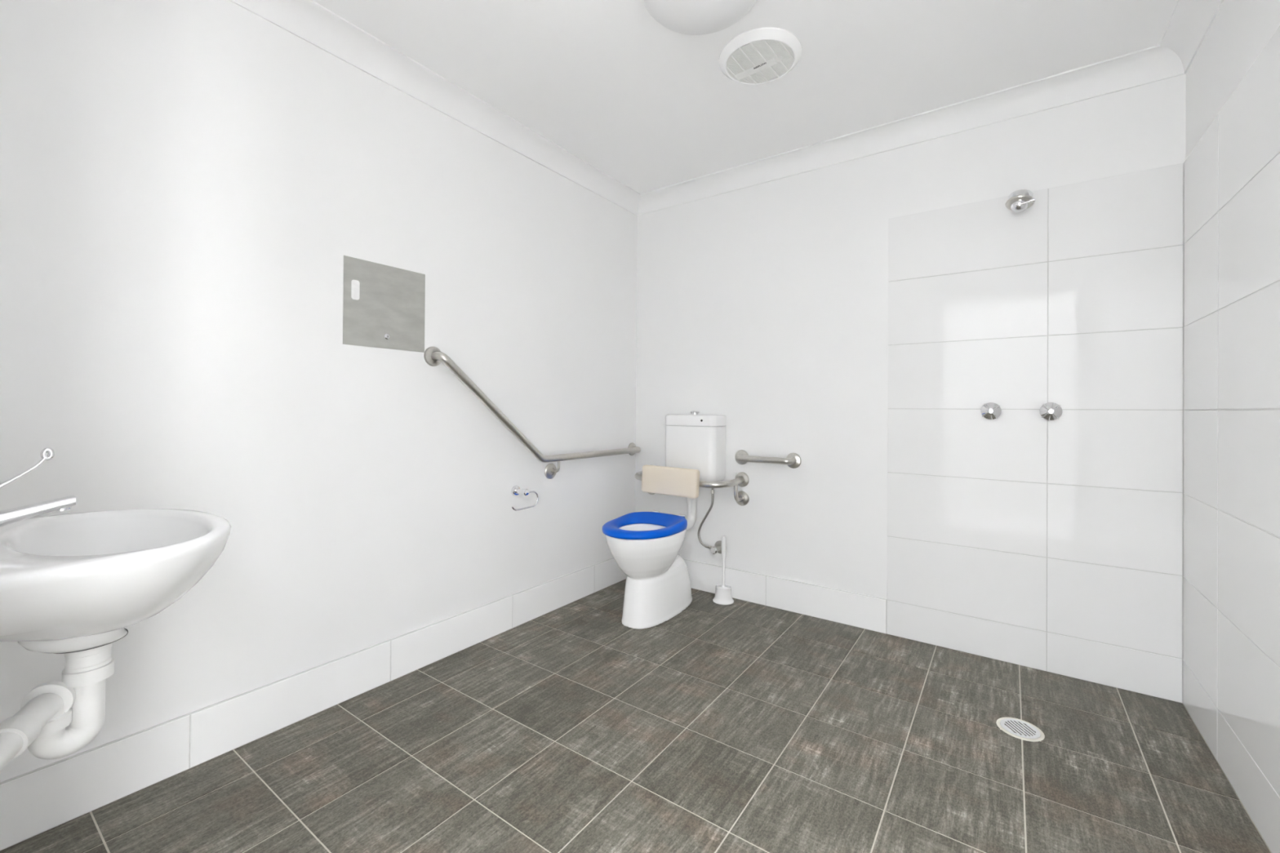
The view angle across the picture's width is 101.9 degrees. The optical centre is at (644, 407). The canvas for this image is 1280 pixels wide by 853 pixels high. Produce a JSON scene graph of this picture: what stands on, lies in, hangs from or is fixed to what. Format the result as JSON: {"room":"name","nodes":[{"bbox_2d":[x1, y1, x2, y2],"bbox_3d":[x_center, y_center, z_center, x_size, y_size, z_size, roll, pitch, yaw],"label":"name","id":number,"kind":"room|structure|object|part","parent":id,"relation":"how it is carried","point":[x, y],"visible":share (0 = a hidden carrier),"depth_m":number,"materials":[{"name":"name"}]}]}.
{"room":"public restroom","nodes":[
{"label":"public restroom","id":0,"kind":"room"},
{"bbox_2d":[0,0,637,782],"bbox_3d":[-0.918,-0.077,2.259,0.177,2.520,3.104,0,0,35],"label":"wall","id":1,"kind":"structure","parent":0,"point":[186,186],"depth_m":1.69,"materials":[{"name":"paint"}]},
{"bbox_2d":[0,557,626,850],"bbox_3d":[-0.850,0.983,2.201,0.008,0.160,2.750,0,0,35],"label":"baseboard","id":2,"kind":"structure","parent":1,"relation":"attached to","point":[34,802],"depth_m":1.62,"materials":[{"name":"white tile"}]},
{"bbox_2d":[342,255,425,352],"bbox_3d":[-0.989,-0.385,1.994,0.010,0.320,0.317,0,0,35],"label":"wall panel","id":3,"kind":"object","parent":1,"relation":"attached to","point":[384,306],"visible":1,"depth_m":1.98,"materials":[{"name":"metal"}]},
{"bbox_2d":[229,0,640,215],"bbox_3d":[-0.804,-1.290,2.191,0.082,0.094,2.750,0,0,35],"label":"trim","id":4,"kind":"structure","parent":1,"relation":"attached to","point":[308,20],"depth_m":2.09,"materials":[{"name":"paint"}]},
{"bbox_2d":[511,485,538,511],"bbox_3d":[-0.591,0.435,2.500,0.083,0.108,0.168,0,0,35],"label":"toilet roll holder","id":5,"kind":"object","parent":1,"relation":"attached to","point":[516,491],"visible":1,"depth_m":2.50,"materials":[{"name":"silver metal"}]},
{"bbox_3d":[-0.589,0.407,2.494,0.073,0.032,0.032,0,0,35],"label":"post","id":6,"kind":"part","parent":5,"relation":"part of","materials":[{"name":"silver metal"}]},
{"bbox_2d":[423,346,640,479],"bbox_3d":[-0.448,0.065,2.704,0.080,0.622,1.475,0,0,35],"label":"grab rail","id":7,"kind":"object","parent":1,"relation":"attached to","point":[433,357],"visible":1,"depth_m":2.42,"materials":[{"name":"silver metal"}]},
{"bbox_2d":[0,578,1271,852],"bbox_3d":[0.163,1.127,1.486,2.842,0.120,3.104,0,0,35],"label":"floor","id":8,"kind":"structure","parent":0,"point":[740,726],"depth_m":1.56,"materials":[{"name":"tile"}]},
{"bbox_2d":[602,411,726,629],"bbox_3d":[0.087,0.548,2.745,0.374,1.050,0.780,0,0,35],"label":"toilet","id":9,"kind":"object","parent":8,"relation":"on","point":[646,546],"visible":1,"depth_m":2.65,"materials":[{"name":"white ceramic"}]},
{"bbox_3d":[-0.005,0.593,2.615,0.374,0.045,0.462,0,0,35],"label":"seat","id":10,"kind":"part","parent":9,"relation":"part of","materials":[{"name":"blue plastic"}]},
{"bbox_3d":[0.286,0.075,2.991,0.334,0.062,0.156,0,0,35],"label":"cistern lid","id":11,"kind":"part","parent":9,"relation":"part of","materials":[{"name":"white ceramic"}]},
{"bbox_2d":[712,583,733,604],"bbox_3d":[0.437,1.034,2.875,0.116,0.081,0.116,0,0,35],"label":"brush holder","id":12,"kind":"object","parent":8,"relation":"on","point":[722,597],"visible":1,"depth_m":2.84,"materials":[{"name":"white plastic"}]},
{"bbox_2d":[717,536,729,589],"bbox_3d":[0.438,0.883,2.876,0.074,0.334,0.074,0,0,35],"label":"toilet brush","id":13,"kind":"object","parent":12,"relation":"in","point":[723,538],"visible":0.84,"depth_m":2.87,"materials":[{"name":"white plastic"}]},
{"bbox_3d":[0.438,0.881,2.876,0.025,0.330,0.025,0,0,35],"label":"handle","id":14,"kind":"part","parent":13,"relation":"part of","materials":[{"name":"white plastic"}]},
{"bbox_2d":[995,717,1044,742],"bbox_3d":[1.254,1.076,1.733,0.131,0.008,0.131,0,0,35],"label":"floor drain","id":15,"kind":"object","parent":8,"relation":"on","point":[1029,732],"visible":1,"depth_m":1.73,"materials":[{"name":"beige plastic"}]},
{"bbox_2d":[313,0,1177,193],"bbox_3d":[0.180,-1.383,1.498,2.842,0.100,3.104,0,0,35],"label":"ceiling","id":16,"kind":"structure","parent":0,"point":[646,104],"depth_m":1.99,"materials":[{"name":"paint"}]},
{"bbox_2d":[642,0,755,35],"bbox_3d":[0.175,-1.283,1.605,0.376,0.098,0.376,0,0,35],"label":"ceiling light","id":17,"kind":"object","parent":16,"relation":"attached to","point":[693,17],"visible":1,"depth_m":1.64,"materials":[{"name":"white plastic"}]},
{"bbox_2d":[719,26,801,84],"bbox_3d":[0.436,-1.314,1.963,0.306,0.028,0.306,0,0,35],"label":"exhaust fan","id":18,"kind":"object","parent":16,"relation":"attached to","point":[759,55],"visible":1,"depth_m":1.93,"materials":[{"name":"white plastic"}]},
{"bbox_2d":[635,73,1186,703],"bbox_3d":[1.012,-0.061,2.686,2.488,2.520,0.183,0,0,35],"label":"wall","id":19,"kind":"structure","parent":0,"point":[858,319],"depth_m":2.29,"materials":[{"name":"tile"}]},
{"bbox_2d":[635,464,749,506],"bbox_3d":[0.215,0.441,2.964,0.695,0.218,0.284,0,0,35],"label":"support","id":20,"kind":"object","parent":19,"relation":"attached to","point":[669,481],"visible":1,"depth_m":2.84,"materials":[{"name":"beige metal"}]},
{"bbox_3d":[0.226,0.409,2.979,0.649,0.047,0.238,0,0,35],"label":"rail","id":21,"kind":"part","parent":20,"relation":"part of","materials":[{"name":"silver metal"}]},
{"bbox_2d":[697,488,726,554],"bbox_3d":[0.378,0.621,2.964,0.153,0.439,0.093,0,0,35],"label":"hose","id":22,"kind":"object","parent":19,"relation":"attached to","point":[717,548],"visible":0.84,"depth_m":2.96,"materials":[{"name":"silver metal"}]},
{"bbox_3d":[0.389,0.804,2.911,0.044,0.044,0.021,0,0,35],"label":"tap handle","id":23,"kind":"part","parent":22,"relation":"part of","materials":[{"name":"silver metal"}]},
{"bbox_2d":[734,449,801,468],"bbox_3d":[0.643,0.282,2.789,0.376,0.082,0.080,0,0,35],"label":"grab rail","id":24,"kind":"object","parent":19,"relation":"attached to","point":[793,460],"visible":1,"depth_m":2.74,"materials":[{"name":"silver metal"}]},
{"bbox_3d":[0.642,0.282,2.787,0.330,0.035,0.074,0,0,35],"label":"rail","id":25,"kind":"part","parent":24,"relation":"part of","materials":[{"name":"silver metal"}]},
{"bbox_2d":[683,559,886,634],"bbox_3d":[0.547,0.995,2.894,1.480,0.164,0.008,0,0,35],"label":"baseboard","id":26,"kind":"structure","parent":19,"relation":"attached to","point":[849,608],"depth_m":2.71,"materials":[{"name":"white tile"}]},
{"bbox_2d":[637,44,1185,215],"bbox_3d":[0.948,-1.275,2.588,2.488,0.094,0.082,0,0,35],"label":"trim","id":27,"kind":"structure","parent":19,"relation":"attached to","point":[1155,63],"depth_m":2.33,"materials":[{"name":"paint"}]},
{"bbox_2d":[980,402,1001,419],"bbox_3d":[1.478,0.017,2.214,0.074,0.074,0.050,0,0,35],"label":"tap","id":28,"kind":"object","parent":19,"relation":"attached to","point":[989,411],"visible":1,"depth_m":2.21,"materials":[{"name":"silver metal"}]},
{"bbox_2d":[1004,189,1035,213],"bbox_3d":[1.547,-0.842,2.137,0.100,0.082,0.116,0,0,35],"label":"rose","id":29,"kind":"object","parent":19,"relation":"attached to","point":[1020,200],"visible":1,"depth_m":2.11,"materials":[{"name":"silver metal"}]},
{"bbox_3d":[1.538,-0.828,2.095,0.065,0.020,0.016,0,0,44],"label":"lever","id":30,"kind":"part","parent":29,"relation":"part of","materials":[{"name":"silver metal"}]},
{"bbox_2d":[1039,402,1062,420],"bbox_3d":[1.644,0.018,2.098,0.074,0.074,0.050,0,0,35],"label":"tap","id":31,"kind":"object","parent":19,"relation":"attached to","point":[1049,411],"visible":1,"depth_m":2.09,"materials":[{"name":"silver metal"}]},
{"bbox_2d":[1182,0,1279,852],"bbox_3d":[1.258,-0.069,0.726,0.183,2.520,3.104,0,0,35],"label":"wall","id":32,"kind":"structure","parent":0,"point":[1231,526],"depth_m":1.47,"materials":[{"name":"tile"}]},
{"bbox_2d":[1160,0,1223,73],"bbox_3d":[1.163,-1.282,0.805,0.082,0.094,2.750,0,0,35],"label":"trim","id":33,"kind":"structure","parent":32,"relation":"attached to","point":[1190,21],"depth_m":1.75,"materials":[{"name":"paint"}]},
{"bbox_3d":[-0.671,-0.144,0.296,2.488,2.400,0.177,0,0,35],"label":"wall","id":34,"kind":"structure","parent":0,"visible":0},
{"bbox_2d":[0,508,231,653],"bbox_3d":[-1.062,0.334,0.953,0.558,0.201,0.455,0,0,35],"label":"basin","id":35,"kind":"object","parent":34,"relation":"attached to","point":[69,582],"visible":1,"depth_m":0.88,"materials":[{"name":"white ceramic"}]},
{"bbox_2d":[0,447,75,526],"bbox_3d":[-1.108,0.153,0.885,0.060,0.161,0.184,0,0,35],"label":"tap","id":36,"kind":"object","parent":35,"relation":"on","point":[10,516],"visible":1,"depth_m":0.92,"materials":[{"name":"silver metal"}]},
{"bbox_3d":[-1.107,0.117,0.887,0.022,0.090,0.130,0,0,35],"label":"lever","id":37,"kind":"part","parent":36,"relation":"part of","materials":[{"name":"silver metal"}]},
{"bbox_3d":[-1.101,0.196,0.896,0.038,0.064,0.158,0,0,35],"label":"spout","id":38,"kind":"part","parent":36,"relation":"part of","materials":[{"name":"silver metal"}]},
{"bbox_2d":[0,628,128,770],"bbox_3d":[-1.032,0.535,0.843,0.141,0.201,0.360,0,0,0],"label":"trap","id":39,"kind":"object","parent":35,"relation":"attached to","point":[78,701],"visible":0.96,"depth_m":0.94,"materials":[{"name":"white plastic"}]},
{"bbox_2d":[55,628,128,653],"bbox_3d":[-1.041,0.436,0.972,0.104,0.003,0.104,0,0,35],"label":"washer","id":40,"kind":"object","parent":39,"relation":"in","point":[92,650],"depth_m":0.95,"materials":[{"name":"white plastic"}]}
]}

